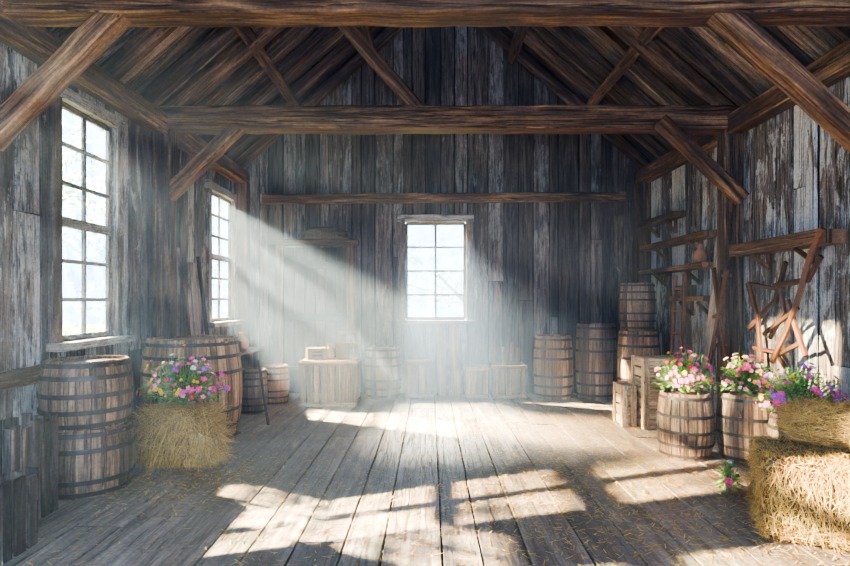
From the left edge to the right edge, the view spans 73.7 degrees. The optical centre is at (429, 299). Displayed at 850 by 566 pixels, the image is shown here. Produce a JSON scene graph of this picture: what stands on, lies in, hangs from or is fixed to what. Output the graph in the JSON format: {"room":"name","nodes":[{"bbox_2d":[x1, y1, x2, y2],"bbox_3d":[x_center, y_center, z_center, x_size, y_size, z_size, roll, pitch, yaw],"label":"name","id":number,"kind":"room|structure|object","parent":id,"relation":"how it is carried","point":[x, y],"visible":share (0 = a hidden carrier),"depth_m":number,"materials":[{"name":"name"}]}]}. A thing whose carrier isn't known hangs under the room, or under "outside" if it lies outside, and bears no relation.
{"room":"farm building","nodes":[
{"label":"farm building","id":0,"kind":"room"},
{"bbox_2d":[0,42,234,434],"bbox_3d":[-3.329,-0.340,4.075,0.088,3.920,11.380,0,0,0],"label":"wall","id":1,"kind":"structure","parent":0,"point":[24,216],"depth_m":4.82,"materials":[{"name":"wood"}]},
{"bbox_2d":[0,365,40,390],"bbox_3d":[-3.268,0.619,1.650,0.064,0.150,6.500,0,0,0],"label":"wooden beam","id":2,"kind":"structure","parent":1,"relation":"attached to","point":[20,377],"depth_m":4.47,"materials":[{"name":"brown wood"}]},
{"bbox_2d":[0,0,64,65],"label":"wall plate","id":3,"kind":"object","parent":1,"relation":"attached to","point":[39,46],"depth_m":4.42,"materials":[{"name":"brown wood"}]},
{"bbox_2d":[44,27,77,40],"bbox_3d":[-1.600,-3.721,4.901,3.713,3.286,0.122,0,0,0],"label":"rafter","id":4,"kind":"object","parent":3,"relation":"on","point":[63,33],"visible":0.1,"depth_m":4.84,"materials":[{"name":"wood"}]},
{"bbox_2d":[0,13,131,151],"bbox_3d":[-2.772,-1.665,4.198,1.103,1.096,0.163,0,0,0],"label":"knee brace","id":5,"kind":"object","parent":1,"relation":"attached to","point":[42,88],"visible":0.95,"depth_m":4.12,"materials":[{"name":"brown wood"}]},
{"bbox_2d":[46,87,133,351],"bbox_3d":[-3.252,-0.733,5.450,0.207,2.363,1.180,0,0,0],"label":"window","id":6,"kind":"structure","parent":1,"relation":"in","point":[71,101],"depth_m":5.43,"materials":[{"name":"wood"},{"name":"glass"}]},
{"bbox_2d":[71,63,167,132],"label":"wall plate","id":7,"kind":"object","parent":1,"relation":"attached to","point":[96,82],"depth_m":5.72,"materials":[{"name":"brown wood"}]},
{"bbox_2d":[99,27,177,78],"bbox_3d":[-1.600,-3.720,5.699,3.712,3.287,0.123,0,0,0],"label":"rafter","id":8,"kind":"object","parent":7,"relation":"on","point":[146,39],"visible":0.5,"depth_m":5.65,"materials":[{"name":"wood"}]},
{"bbox_2d":[177,134,207,157],"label":"wall plate","id":9,"kind":"object","parent":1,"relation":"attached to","point":[190,144],"depth_m":7.40,"materials":[{"name":"brown wood"}]},
{"bbox_2d":[140,27,237,105],"bbox_3d":[-1.601,-3.723,6.500,3.710,3.283,0.121,0,0,0],"label":"rafter","id":10,"kind":"object","parent":9,"relation":"on","point":[219,37],"visible":0.61,"depth_m":6.44,"materials":[{"name":"wood"}]},
{"bbox_2d":[203,179,241,326],"bbox_3d":[-3.252,-0.683,8.935,0.206,2.179,1.270,0,0,0],"label":"window","id":11,"kind":"structure","parent":1,"relation":"in","point":[211,188],"depth_m":8.92,"materials":[{"name":"wood"},{"name":"glass"}]},
{"bbox_2d":[209,154,249,183],"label":"wall plate","id":12,"kind":"object","parent":1,"relation":"attached to","point":[224,165],"depth_m":8.90,"materials":[{"name":"brown wood"}]},
{"bbox_2d":[196,27,299,105],"bbox_3d":[-1.601,-3.720,7.300,3.710,3.287,0.119,0,0,0],"label":"rafter","id":13,"kind":"object","parent":12,"relation":"on","point":[287,32],"visible":0.28,"depth_m":7.24,"materials":[{"name":"wood"}]},
{"bbox_2d":[197,27,339,142],"bbox_3d":[-1.600,-3.721,8.100,3.712,3.285,0.122,0,0,0],"label":"rafter","id":14,"kind":"object","parent":12,"relation":"on","point":[322,35],"visible":0.5,"depth_m":8.04,"materials":[{"name":"wood"}]},
{"bbox_2d":[224,26,379,157],"bbox_3d":[-1.600,-3.722,8.899,3.713,3.284,0.121,0,0,0],"label":"rafter","id":15,"kind":"object","parent":12,"relation":"on","point":[345,47],"visible":0.44,"depth_m":8.85,"materials":[{"name":"wood"}]},
{"bbox_2d":[234,27,404,167],"bbox_3d":[-1.601,-3.723,9.601,3.711,3.282,0.123,0,0,0],"label":"rafter","id":16,"kind":"object","parent":12,"relation":"on","point":[388,33],"visible":0.56,"depth_m":9.55,"materials":[{"name":"wood"}]},
{"bbox_2d":[3,0,849,26],"bbox_3d":[0.210,-2.220,4.218,6.980,0.274,0.244,0,0,0],"label":"tie beam","id":17,"kind":"structure","parent":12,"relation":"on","point":[38,13],"depth_m":4.11,"materials":[{"name":"brown wood"}]},
{"bbox_2d":[0,393,849,565],"bbox_3d":[0.272,1.637,3.133,7.464,0.077,13.435,0,0,0],"label":"floor","id":18,"kind":"structure","parent":0,"point":[54,532],"depth_m":4.47,"materials":[{"name":"wood"}]},
{"bbox_2d":[0,467,37,564],"bbox_3d":[-2.821,1.351,3.519,0.484,0.498,0.444,0,0,0],"label":"wooden crate","id":19,"kind":"object","parent":18,"relation":"on","point":[19,494],"visible":1,"depth_m":3.57,"materials":[{"name":"wood"}]},
{"bbox_2d":[0,413,57,520],"bbox_3d":[-3.030,1.232,4.101,0.386,0.737,0.485,0,0,0],"label":"wooden crate","id":20,"kind":"object","parent":18,"relation":"on","point":[32,443],"visible":0.56,"depth_m":4.16,"materials":[{"name":"wood"}]},
{"bbox_2d":[58,419,135,499],"bbox_3d":[-2.930,1.328,4.850,0.728,0.545,0.728,0,0,-17],"label":"barrel","id":21,"kind":"object","parent":18,"relation":"on","point":[98,462],"visible":0.65,"depth_m":4.58,"materials":[{"name":"wood"}]},
{"bbox_2d":[36,355,133,431],"bbox_3d":[-2.930,0.776,4.840,0.714,0.555,0.714,0,0,0],"label":"barrel","id":22,"kind":"object","parent":21,"relation":"on","point":[93,392],"visible":0.95,"depth_m":4.57,"materials":[{"name":"wood"}]},
{"bbox_2d":[152,129,176,350],"bbox_3d":[-3.179,-0.215,6.798,0.212,3.630,0.203,0,0,0],"label":"timber post","id":23,"kind":"object","parent":18,"relation":"on","point":[164,144],"visible":0.66,"depth_m":6.70,"materials":[{"name":"wood"}]},
{"bbox_2d":[169,128,245,201],"bbox_3d":[-2.732,-1.639,6.779,1.039,1.032,0.162,0,0,0],"label":"knee brace","id":24,"kind":"object","parent":23,"relation":"attached to","point":[179,184],"visible":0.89,"depth_m":6.70,"materials":[{"name":"brown wood"}]},
{"bbox_2d":[157,105,740,134],"bbox_3d":[0.210,-2.160,6.798,6.980,0.284,0.264,0,0,0],"label":"tie beam","id":25,"kind":"structure","parent":23,"relation":"on","point":[253,119],"depth_m":6.67,"materials":[{"name":"brown wood"}]},
{"bbox_2d":[160,27,285,105],"bbox_3d":[-1.501,-3.654,6.800,3.530,3.104,0.183,0,0,0],"label":"rafter","id":26,"kind":"object","parent":25,"relation":"on","point":[237,53],"visible":0.6,"depth_m":6.72,"materials":[{"name":"brown wood"}]},
{"bbox_2d":[358,26,375,49],"bbox_3d":[-0.989,-4.116,4.050,0.195,0.193,11.300,0,0,0],"label":"purlin","id":27,"kind":"structure","parent":26,"relation":"attached to","point":[366,31],"depth_m":8.64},
{"bbox_2d":[338,26,422,104],"bbox_3d":[-0.813,-3.056,6.798,1.497,1.688,0.134,0,0,0],"label":"strut","id":28,"kind":"object","parent":25,"relation":"on","point":[388,75],"visible":0.69,"depth_m":6.74,"materials":[{"name":"brown wood"}]},
{"bbox_2d":[607,26,733,104],"bbox_3d":[1.911,-3.655,6.801,3.548,3.102,0.181,0,0,0],"label":"rafter","id":29,"kind":"object","parent":25,"relation":"on","point":[683,76],"visible":0.6,"depth_m":6.71,"materials":[{"name":"brown wood"}]},
{"bbox_2d":[506,26,528,64],"bbox_3d":[1.397,-4.116,4.050,0.198,0.193,11.300,0,0,0],"label":"purlin","id":30,"kind":"structure","parent":29,"relation":"attached to","point":[520,32],"depth_m":9.00,"materials":[{"name":"wood"}]},
{"bbox_2d":[131,400,237,471],"bbox_3d":[-2.431,1.311,5.554,1.166,0.578,0.812,0,0,-7],"label":"hay bale","id":31,"kind":"object","parent":18,"relation":"on","point":[190,434],"visible":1,"depth_m":5.38,"materials":[{"name":"plant"}]},
{"bbox_2d":[136,344,230,404],"bbox_3d":[-2.424,0.725,5.544,0.905,0.589,0.462,0,0,0],"label":"flowering plant","id":32,"kind":"object","parent":31,"relation":"on","point":[177,378],"visible":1,"depth_m":5.49,"materials":[{"name":"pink plant"}]},
{"bbox_2d":[182,277,190,337],"bbox_3d":[-3.105,0.645,7.341,0.295,1.897,0.056,0,0,30],"label":"leaning pole","id":33,"kind":"object","parent":18,"relation":"on","point":[184,280],"visible":0.4,"depth_m":7.36,"materials":[{"name":"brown wood"}]},
{"bbox_2d":[140,335,242,442],"bbox_3d":[-2.730,1.015,6.520,1.090,1.170,1.090,0,0,0],"label":"barrel","id":34,"kind":"object","parent":18,"relation":"on","point":[223,352],"visible":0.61,"depth_m":6.20,"materials":[{"name":"wood"}]},
{"bbox_2d":[189,262,200,335],"bbox_3d":[-3.110,0.545,7.585,0.276,2.098,0.160,0,0,21],"label":"leaning board","id":35,"kind":"object","parent":18,"relation":"on","point":[192,266],"visible":0.46,"depth_m":7.57,"materials":[{"name":"wood"}]},
{"bbox_2d":[196,256,208,334],"bbox_3d":[-3.095,0.495,7.870,0.286,2.195,0.053,0,0,-15],"label":"leaning pole","id":36,"kind":"object","parent":18,"relation":"on","point":[198,257],"visible":0.46,"depth_m":7.84,"materials":[{"name":"wood"}]},
{"bbox_2d":[235,182,249,367],"bbox_3d":[-3.180,-0.190,9.608,0.213,3.580,0.184,0,0,0],"label":"timber post","id":37,"kind":"object","parent":18,"relation":"on","point":[242,190],"visible":0.67,"depth_m":9.52,"materials":[{"name":"wood"}]},
{"bbox_2d":[241,347,262,366],"bbox_3d":[-3.025,1.190,8.750,0.521,0.821,1.300,0,0,0],"label":"workbench","id":38,"kind":"object","parent":18,"relation":"on","point":[255,350],"visible":0.18,"depth_m":9.26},
{"bbox_2d":[238,332,248,350],"bbox_3d":[-2.900,0.638,8.750,0.200,0.280,0.200,0,0,0],"label":"jug","id":39,"kind":"object","parent":38,"relation":"on","point":[245,343],"visible":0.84,"depth_m":8.70,"materials":[{"name":"ceramic"}]},
{"bbox_2d":[241,367,267,414],"bbox_3d":[-2.520,1.290,8.080,0.411,0.620,0.411,0,0,0],"label":"barrel","id":40,"kind":"object","parent":18,"relation":"on","point":[252,398],"visible":0.77,"depth_m":7.91,"materials":[{"name":"wood"}]},
{"bbox_2d":[257,360,269,424],"bbox_3d":[-2.100,1.170,7.145,0.035,0.846,0.202,0,0,28],"label":"wooden stake","id":41,"kind":"object","parent":18,"relation":"on","point":[258,361],"visible":1,"depth_m":7.13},
{"bbox_2d":[263,364,289,405],"bbox_3d":[-2.380,1.300,8.750,0.411,0.599,0.411,0,0,0],"label":"barrel","id":42,"kind":"object","parent":18,"relation":"on","point":[278,378],"visible":0.8,"depth_m":8.59,"materials":[{"name":"wood"}]},
{"bbox_2d":[298,357,361,407],"bbox_3d":[-1.520,1.251,8.680,0.886,0.701,0.566,0,0,0],"label":"wooden crate","id":43,"kind":"object","parent":18,"relation":"on","point":[340,379],"visible":0.88,"depth_m":8.43,"materials":[{"name":"wood"}]},
{"bbox_2d":[306,347,326,359],"bbox_3d":[-1.740,0.815,8.680,0.301,0.170,0.261,0,0,-17],"label":"wooden crate","id":44,"kind":"object","parent":43,"relation":"on","point":[312,353],"visible":1,"depth_m":8.58,"materials":[{"name":"wood"}]},
{"bbox_2d":[326,344,334,358],"bbox_3d":[-1.530,0.785,8.660,0.150,0.230,0.150,0,0,0],"label":"jug","id":45,"kind":"object","parent":43,"relation":"on","point":[330,352],"visible":0.98,"depth_m":8.61,"materials":[{"name":"ceramic"}]},
{"bbox_2d":[335,342,351,359],"bbox_3d":[-1.320,0.775,8.640,0.256,0.250,0.256,0,0,0],"label":"bucket","id":46,"kind":"object","parent":43,"relation":"on","point":[343,349],"visible":1,"depth_m":8.55,"materials":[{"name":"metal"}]},
{"bbox_2d":[336,328,359,356],"bbox_3d":[-1.380,1.039,9.369,0.400,1.121,0.452,0,0,0],"label":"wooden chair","id":47,"kind":"object","parent":18,"relation":"on","point":[338,331],"visible":0.22,"depth_m":9.55,"materials":[{"name":"wood"}]},
{"bbox_2d":[364,345,401,399],"bbox_3d":[-0.780,1.180,9.350,0.630,0.840,0.630,0,0,0],"label":"barrel","id":48,"kind":"object","parent":18,"relation":"on","point":[382,363],"visible":1,"depth_m":9.10,"materials":[{"name":"wood"}]},
{"bbox_2d":[405,358,432,398],"bbox_3d":[-0.180,1.290,9.380,0.464,0.620,0.424,0,0,0],"label":"wooden crate","id":49,"kind":"object","parent":18,"relation":"on","point":[420,390],"visible":1,"depth_m":9.19,"materials":[{"name":"wood"}]},
{"bbox_2d":[26,395,849,565],"bbox_3d":[0.448,1.592,6.000,6.267,0.008,7.168,0,0,0],"label":"litter","id":50,"kind":"object","parent":18,"relation":"on","point":[627,448],"visible":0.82,"depth_m":4.71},
{"bbox_2d":[436,326,446,395],"bbox_3d":[0.190,1.020,9.560,0.172,1.149,0.269,0,0,0],"label":"leaning board","id":51,"kind":"object","parent":18,"relation":"on","point":[440,330],"visible":1,"depth_m":9.54,"materials":[{"name":"wood"}]},
{"bbox_2d":[450,324,459,395],"bbox_3d":[0.420,0.985,9.540,0.168,1.218,0.269,0,0,0],"label":"leaning board","id":52,"kind":"object","parent":18,"relation":"on","point":[454,328],"visible":1,"depth_m":9.52,"materials":[{"name":"wood"}]},
{"bbox_2d":[463,364,488,397],"bbox_3d":[0.760,1.340,9.380,0.404,0.520,0.384,0,0,0],"label":"wooden crate","id":53,"kind":"object","parent":18,"relation":"on","point":[475,375],"visible":1,"depth_m":9.21,"materials":[{"name":"wood"}]},
{"bbox_2d":[489,362,526,398],"bbox_3d":[1.280,1.320,9.360,0.574,0.560,0.444,0,0,0],"label":"wooden crate","id":54,"kind":"object","parent":18,"relation":"on","point":[502,385],"visible":0.97,"depth_m":9.16,"materials":[{"name":"wood"}]},
{"bbox_2d":[502,347,504,364],"bbox_3d":[1.214,1.167,9.389,0.059,0.780,0.137,0,0,16],"label":"upright slat","id":55,"kind":"object","parent":54,"relation":"in","point":[503,348],"visible":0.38,"depth_m":9.41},
{"bbox_2d":[510,342,513,378],"bbox_3d":[1.345,1.127,9.390,0.058,0.860,0.150,0,0,27],"label":"upright slat","id":56,"kind":"object","parent":54,"relation":"in","point":[511,343],"visible":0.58,"depth_m":9.41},
{"bbox_2d":[516,348,519,364],"bbox_3d":[1.445,1.177,9.390,0.057,0.761,0.149,0,0,26],"label":"upright slat","id":57,"kind":"object","parent":54,"relation":"in","point":[517,349],"visible":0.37,"depth_m":9.42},
{"bbox_2d":[533,334,572,399],"bbox_3d":[2.030,1.090,9.350,0.650,1.020,0.650,0,0,0],"label":"barrel","id":58,"kind":"object","parent":18,"relation":"on","point":[553,355],"visible":1,"depth_m":9.09,"materials":[{"name":"wood"}]},
{"bbox_2d":[575,323,616,400],"bbox_3d":[2.720,0.990,9.300,0.670,1.220,0.670,0,0,0],"label":"barrel","id":59,"kind":"object","parent":18,"relation":"on","point":[595,343],"visible":0.97,"depth_m":9.03,"materials":[{"name":"wood"}]},
{"bbox_2d":[613,381,636,426],"bbox_3d":[2.520,1.340,7.340,0.191,0.520,0.381,0,0,0],"label":"wooden crate","id":60,"kind":"object","parent":18,"relation":"on","point":[624,393],"visible":1,"depth_m":7.17,"materials":[{"name":"wood"}]},
{"bbox_2d":[617,330,659,383],"bbox_3d":[3.170,1.030,8.620,0.630,1.140,0.630,0,0,0],"label":"barrel","id":61,"kind":"object","parent":18,"relation":"on","point":[629,343],"visible":0.44,"depth_m":8.40,"materials":[{"name":"wood"}]},
{"bbox_2d":[618,282,655,330],"bbox_3d":[3.150,0.098,8.620,0.550,0.720,0.550,0,0,0],"label":"barrel","id":62,"kind":"object","parent":61,"relation":"on","point":[637,301],"visible":1,"depth_m":8.40,"materials":[{"name":"wood"}]},
{"bbox_2d":[634,182,650,282],"bbox_3d":[3.601,-0.190,9.609,0.231,3.580,0.183,0,0,0],"label":"timber post","id":63,"kind":"object","parent":18,"relation":"on","point":[642,191],"visible":0.4,"depth_m":9.52,"materials":[{"name":"wood"}]},
{"bbox_2d":[631,355,679,429],"bbox_3d":[2.860,1.160,7.200,0.461,0.880,0.442,0,0,0],"label":"wooden crate","id":64,"kind":"object","parent":18,"relation":"on","point":[642,375],"visible":0.45,"depth_m":7.00,"materials":[{"name":"wood"}]},
{"bbox_2d":[669,274,686,365],"bbox_3d":[3.380,0.625,7.750,0.121,1.953,0.420,0,0,0],"label":"wooden ladder","id":65,"kind":"object","parent":18,"relation":"on","point":[683,288],"visible":0.64,"depth_m":7.68,"materials":[{"name":"red wood"}]},
{"bbox_2d":[656,388,715,461],"bbox_3d":[2.630,1.270,5.840,0.563,0.660,0.563,0,0,0],"label":"barrel","id":66,"kind":"object","parent":18,"relation":"on","point":[685,426],"visible":0.98,"depth_m":5.62,"materials":[{"name":"wood"}]},
{"bbox_2d":[653,347,718,394],"bbox_3d":[2.610,0.683,5.835,0.647,0.538,0.538,0,0,0],"label":"flowering plant","id":67,"kind":"object","parent":66,"relation":"on","point":[689,369],"visible":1,"depth_m":5.75,"materials":[{"name":"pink plant"}]},
{"bbox_2d":[700,239,716,392],"bbox_3d":[3.500,0.385,7.040,0.315,2.416,0.236,0,0,0],"label":"leaning board","id":68,"kind":"object","parent":18,"relation":"on","point":[712,306],"visible":0.28,"depth_m":7.07,"materials":[{"name":"wood"}]},
{"bbox_2d":[714,456,742,492],"bbox_3d":[2.491,1.441,4.725,0.215,0.311,0.259,0,0,0],"label":"flowering plant","id":69,"kind":"object","parent":18,"relation":"on","point":[726,473],"visible":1,"depth_m":4.69,"materials":[{"name":"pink plant"}]},
{"bbox_2d":[717,129,743,402],"bbox_3d":[3.600,-0.215,6.798,0.233,3.630,0.204,0,0,0],"label":"timber post","id":70,"kind":"object","parent":18,"relation":"on","point":[730,146],"visible":0.61,"depth_m":6.70,"materials":[{"name":"wood"}]},
{"bbox_2d":[654,114,748,204],"bbox_3d":[3.174,-1.639,6.638,1.075,1.034,0.143,0,0,0],"label":"knee brace","id":71,"kind":"object","parent":70,"relation":"attached to","point":[717,175],"visible":1,"depth_m":6.57,"materials":[{"name":"brown wood"}]},
{"bbox_2d":[706,267,732,374],"bbox_3d":[3.379,0.236,6.636,0.077,1.245,0.479,0,0,0],"label":"rake","id":72,"kind":"object","parent":70,"relation":"hanging from","point":[719,284],"visible":0.96,"depth_m":6.59,"materials":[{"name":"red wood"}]},
{"bbox_2d":[715,390,777,464],"bbox_3d":[3.200,1.270,5.720,0.573,0.660,0.573,0,0,0],"label":"barrel","id":73,"kind":"object","parent":18,"relation":"on","point":[738,416],"visible":0.65,"depth_m":5.54,"materials":[{"name":"wood"}]},
{"bbox_2d":[717,349,777,398],"bbox_3d":[3.190,0.717,5.700,0.605,0.470,0.523,0,0,0],"label":"flowering plant","id":74,"kind":"object","parent":73,"relation":"on","point":[755,380],"visible":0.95,"depth_m":5.62,"materials":[{"name":"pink plant"}]},
{"bbox_2d":[766,410,811,445],"bbox_3d":[3.240,1.300,4.980,0.490,0.600,0.490,0,0,0],"label":"barrel","id":75,"kind":"object","parent":18,"relation":"on","point":[771,431],"visible":0.09,"depth_m":4.97,"materials":[{"name":"wood"}]},
{"bbox_2d":[755,358,848,413],"bbox_3d":[3.259,0.746,4.964,0.753,0.532,0.531,0,0,0],"label":"flowering plant","id":76,"kind":"object","parent":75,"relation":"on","point":[801,389],"visible":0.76,"depth_m":4.89,"materials":[{"name":"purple plant"}]},
{"bbox_2d":[740,434,849,552],"bbox_3d":[2.864,1.314,3.827,1.373,0.572,0.914,0,0,25],"label":"hay bale","id":77,"kind":"object","parent":18,"relation":"on","point":[799,491],"visible":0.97,"depth_m":3.69,"materials":[{"name":"plant"}]},
{"bbox_2d":[768,393,849,448],"bbox_3d":[3.090,0.840,3.974,1.254,0.371,0.643,0,0,20],"label":"hay bale","id":78,"kind":"object","parent":77,"relation":"on","point":[819,422],"visible":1,"depth_m":3.94,"materials":[{"name":"plant"}]},
{"bbox_2d":[244,26,640,393],"bbox_3d":[0.210,-1.914,9.779,7.250,7.068,0.088,0,0,0],"label":"wall","id":79,"kind":"structure","parent":0,"point":[549,268],"depth_m":9.76,"materials":[{"name":"wood"}]},
{"bbox_2d":[270,239,358,363],"bbox_3d":[-1.960,0.281,9.659,1.480,2.638,0.182,0,0,0],"label":"trim","id":80,"kind":"structure","parent":79,"relation":"attached to","point":[350,244],"depth_m":9.63,"materials":[{"name":"wood"}]},
{"bbox_2d":[301,227,351,238],"bbox_3d":[-1.759,-1.139,9.628,0.898,0.207,0.142,0,0,0],"label":"burlap sack","id":81,"kind":"object","parent":80,"relation":"on","point":[316,232],"visible":0.95,"depth_m":9.58,"materials":[{"name":"fabric"}]},
{"bbox_2d":[284,247,345,391],"bbox_3d":[-1.960,0.340,9.701,1.075,2.480,0.064,0,0,0],"label":"door","id":82,"kind":"structure","parent":79,"relation":"in","point":[314,311],"depth_m":9.70,"materials":[{"name":"wood"}]},
{"bbox_2d":[396,214,474,324],"bbox_3d":[0.095,-0.523,9.701,1.350,1.883,0.207,0,0,0],"label":"window","id":83,"kind":"structure","parent":79,"relation":"in","point":[403,221],"depth_m":9.70,"materials":[{"name":"paint"}]},
{"bbox_2d":[262,192,625,204],"bbox_3d":[0.235,-1.740,9.678,6.171,0.203,0.124,0,0,0],"label":"wooden beam","id":84,"kind":"structure","parent":79,"relation":"attached to","point":[523,197],"depth_m":9.62,"materials":[{"name":"brown wood"}]},
{"bbox_2d":[93,26,839,161],"bbox_3d":[0.210,-3.820,4.329,7.740,3.463,11.852,0,0,0],"label":"ceiling","id":85,"kind":"structure","parent":0,"point":[807,44],"depth_m":7.77,"materials":[{"name":"wood"}]},
{"bbox_2d":[805,39,849,87],"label":"wall plate","id":86,"kind":"object","parent":85,"relation":"attached to","point":[830,68],"depth_m":4.97,"materials":[{"name":"brown wood"}]},
{"bbox_2d":[822,27,849,43],"bbox_3d":[2.010,-3.720,4.899,3.731,3.288,0.121,0,0,0],"label":"rafter","id":87,"kind":"object","parent":86,"relation":"on","point":[840,34],"visible":0.25,"depth_m":4.88,"materials":[{"name":"wood"}]},
{"bbox_2d":[651,76,849,422],"bbox_3d":[3.749,-0.340,4.075,0.089,3.920,11.380,0,0,0],"label":"wall","id":88,"kind":"structure","parent":0,"point":[796,179],"depth_m":6.01,"materials":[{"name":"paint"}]},
{"bbox_2d":[635,148,688,183],"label":"wall plate","id":89,"kind":"object","parent":88,"relation":"attached to","point":[672,160],"depth_m":8.69,"materials":[{"name":"brown wood"}]},
{"bbox_2d":[478,27,650,167],"bbox_3d":[2.010,-3.722,9.601,3.731,3.284,0.122,0,0,0],"label":"rafter","id":90,"kind":"object","parent":89,"relation":"on","point":[494,33],"visible":0.59,"depth_m":9.54,"materials":[{"name":"wood"}]},
{"bbox_2d":[506,26,668,157],"bbox_3d":[2.011,-3.721,8.900,3.730,3.287,0.124,0,0,0],"label":"rafter","id":91,"kind":"object","parent":89,"relation":"on","point":[533,41],"visible":0.56,"depth_m":8.85,"materials":[{"name":"wood"}]},
{"bbox_2d":[545,26,691,137],"bbox_3d":[2.011,-3.722,8.099,3.729,3.284,0.119,0,0,0],"label":"rafter","id":92,"kind":"object","parent":89,"relation":"on","point":[568,37],"visible":0.5,"depth_m":8.05,"materials":[{"name":"wood"}]},
{"bbox_2d":[591,26,696,104],"bbox_3d":[2.010,-3.721,7.302,3.732,3.285,0.119,0,0,0],"label":"rafter","id":93,"kind":"object","parent":89,"relation":"on","point":[605,32],"visible":0.32,"depth_m":7.25,"materials":[{"name":"wood"}]},
{"bbox_2d":[638,211,686,237],"bbox_3d":[3.606,-1.151,8.850,0.226,0.282,1.300,0,0,0],"label":"shelf","id":94,"kind":"object","parent":88,"relation":"attached to","point":[665,218],"visible":1,"depth_m":8.59,"materials":[{"name":"brown wood"}]},
{"bbox_2d":[638,262,713,286],"bbox_3d":[3.585,-0.348,8.300,0.267,0.277,2.200,0,0,0],"label":"shelf","id":95,"kind":"object","parent":88,"relation":"attached to","point":[699,266],"visible":0.97,"depth_m":7.84,"materials":[{"name":"brown wood"}]},
{"bbox_2d":[693,244,707,262],"bbox_3d":[3.580,-0.613,7.500,0.180,0.250,0.180,0,0,0],"label":"jug","id":96,"kind":"object","parent":95,"relation":"on","point":[700,255],"visible":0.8,"depth_m":7.44,"materials":[{"name":"ceramic"}]},
{"bbox_2d":[640,230,716,260],"bbox_3d":[3.596,-0.751,8.300,0.246,0.282,2.200,0,0,0],"label":"shelf","id":97,"kind":"object","parent":88,"relation":"attached to","point":[698,236],"visible":0.84,"depth_m":7.96,"materials":[{"name":"brown wood"}]},
{"bbox_2d":[669,296,709,315],"bbox_3d":[3.595,0.082,7.725,0.245,0.276,1.050,0,0,0],"label":"shelf","id":98,"kind":"object","parent":88,"relation":"attached to","point":[691,299],"visible":0.68,"depth_m":7.53,"materials":[{"name":"brown wood"}]},
{"bbox_2d":[677,285,696,295],"bbox_3d":[3.580,-0.133,7.950,0.181,0.150,0.322,0,0,0],"label":"wooden crate","id":99,"kind":"object","parent":98,"relation":"on","point":[692,288],"visible":0.5,"depth_m":7.79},
{"bbox_2d":[691,135,716,152],"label":"wall plate","id":100,"kind":"object","parent":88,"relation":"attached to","point":[707,143],"depth_m":7.28,"materials":[{"name":"brown wood"}]},
{"bbox_2d":[658,27,757,105],"bbox_3d":[2.011,-3.723,6.500,3.730,3.283,0.123,0,0,0],"label":"rafter","id":101,"kind":"object","parent":100,"relation":"on","point":[677,38],"visible":0.66,"depth_m":6.45,"materials":[{"name":"wood"}]},
{"bbox_2d":[726,85,796,132],"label":"wall plate","id":102,"kind":"object","parent":88,"relation":"attached to","point":[774,101],"depth_m":6.10,"materials":[{"name":"brown wood"}]},
{"bbox_2d":[745,261,787,369],"bbox_3d":[3.639,0.184,6.130,0.077,1.166,0.758,0,0,0],"label":"frame","id":103,"kind":"object","parent":88,"relation":"hanging from","point":[756,322],"visible":0.84,"depth_m":6.20,"materials":[{"name":"red wood"}]},
{"bbox_2d":[706,13,849,152],"bbox_3d":[2.903,-1.438,4.199,1.676,1.545,0.163,0,0,0],"label":"knee brace","id":104,"kind":"object","parent":88,"relation":"attached to","point":[746,36],"visible":0.96,"depth_m":4.12,"materials":[{"name":"brown wood"}]},
{"bbox_2d":[729,229,846,269],"bbox_3d":[3.585,-0.483,5.800,0.267,0.307,1.500,0,0,0],"label":"shelf","id":105,"kind":"object","parent":88,"relation":"attached to","point":[798,241],"visible":0.83,"depth_m":5.55,"materials":[{"name":"brown wood"}]},
{"bbox_2d":[762,227,825,363],"bbox_3d":[3.419,-0.003,5.331,0.077,1.272,0.896,0,0,0],"label":"wooden frame","id":106,"kind":"object","parent":105,"relation":"hanging from","point":[808,272],"visible":1,"depth_m":5.29,"materials":[{"name":"red wood"}]},
{"label":"outside","id":107,"kind":"structure","parent":0,"visible":0},
{"bbox_2d":[63,325,434,394],"bbox_3d":[0.000,1.740,17.000,60.000,0.001,46.000,0,0,0],"label":"ground","id":108,"kind":"structure","parent":107,"point":[72,329],"depth_m":34.59,"materials":[{"name":"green plant"}]},
{"bbox_2d":[62,109,104,241],"bbox_3d":[-5.148,-1.266,7.227,2.767,6.025,5.264,0,0,0],"label":"leafy tree","id":109,"kind":"object","parent":108,"relation":"on","point":[71,193],"visible":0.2,"depth_m":8.20,"materials":[{"name":"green plant"}]},
{"bbox_2d":[62,162,226,334],"bbox_3d":[-7.607,-0.988,15.787,5.964,5.615,7.964,0,0,-11],"label":"leafy tree","id":110,"kind":"object","parent":108,"relation":"on","point":[93,184],"visible":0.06,"depth_m":13.76,"materials":[{"name":"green plant"}]},
{"bbox_2d":[408,225,462,316],"bbox_3d":[0.069,-0.583,17.941,9.472,4.744,5.635,0,0,0],"label":"leafy tree","id":111,"kind":"object","parent":108,"relation":"on","point":[444,281],"visible":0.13,"depth_m":17.74,"materials":[{"name":"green plant"}]},
{"bbox_3d":[-1.500,-3.655,4.220,3.531,3.100,0.182,0,0,0],"label":"rafter","id":112,"kind":"object","parent":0,"visible":0},
{"bbox_2d":[233,27,300,105],"bbox_3d":[-2.145,-3.103,4.050,0.198,0.194,11.300,0,0,0],"label":"purlin","id":113,"kind":"structure","parent":112,"relation":"on","point":[246,34],"depth_m":7.44,"materials":[{"name":"wood"}]},
{"bbox_3d":[1.910,-3.654,4.221,3.550,3.104,0.182,0,0,0],"label":"rafter","id":114,"kind":"object","parent":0,"visible":0},
{"bbox_2d":[585,27,663,104],"bbox_3d":[2.558,-3.102,4.050,0.198,0.195,11.300,0,0,0],"label":"purlin","id":115,"kind":"structure","parent":114,"relation":"on","point":[649,33],"depth_m":7.43,"materials":[{"name":"wood"}]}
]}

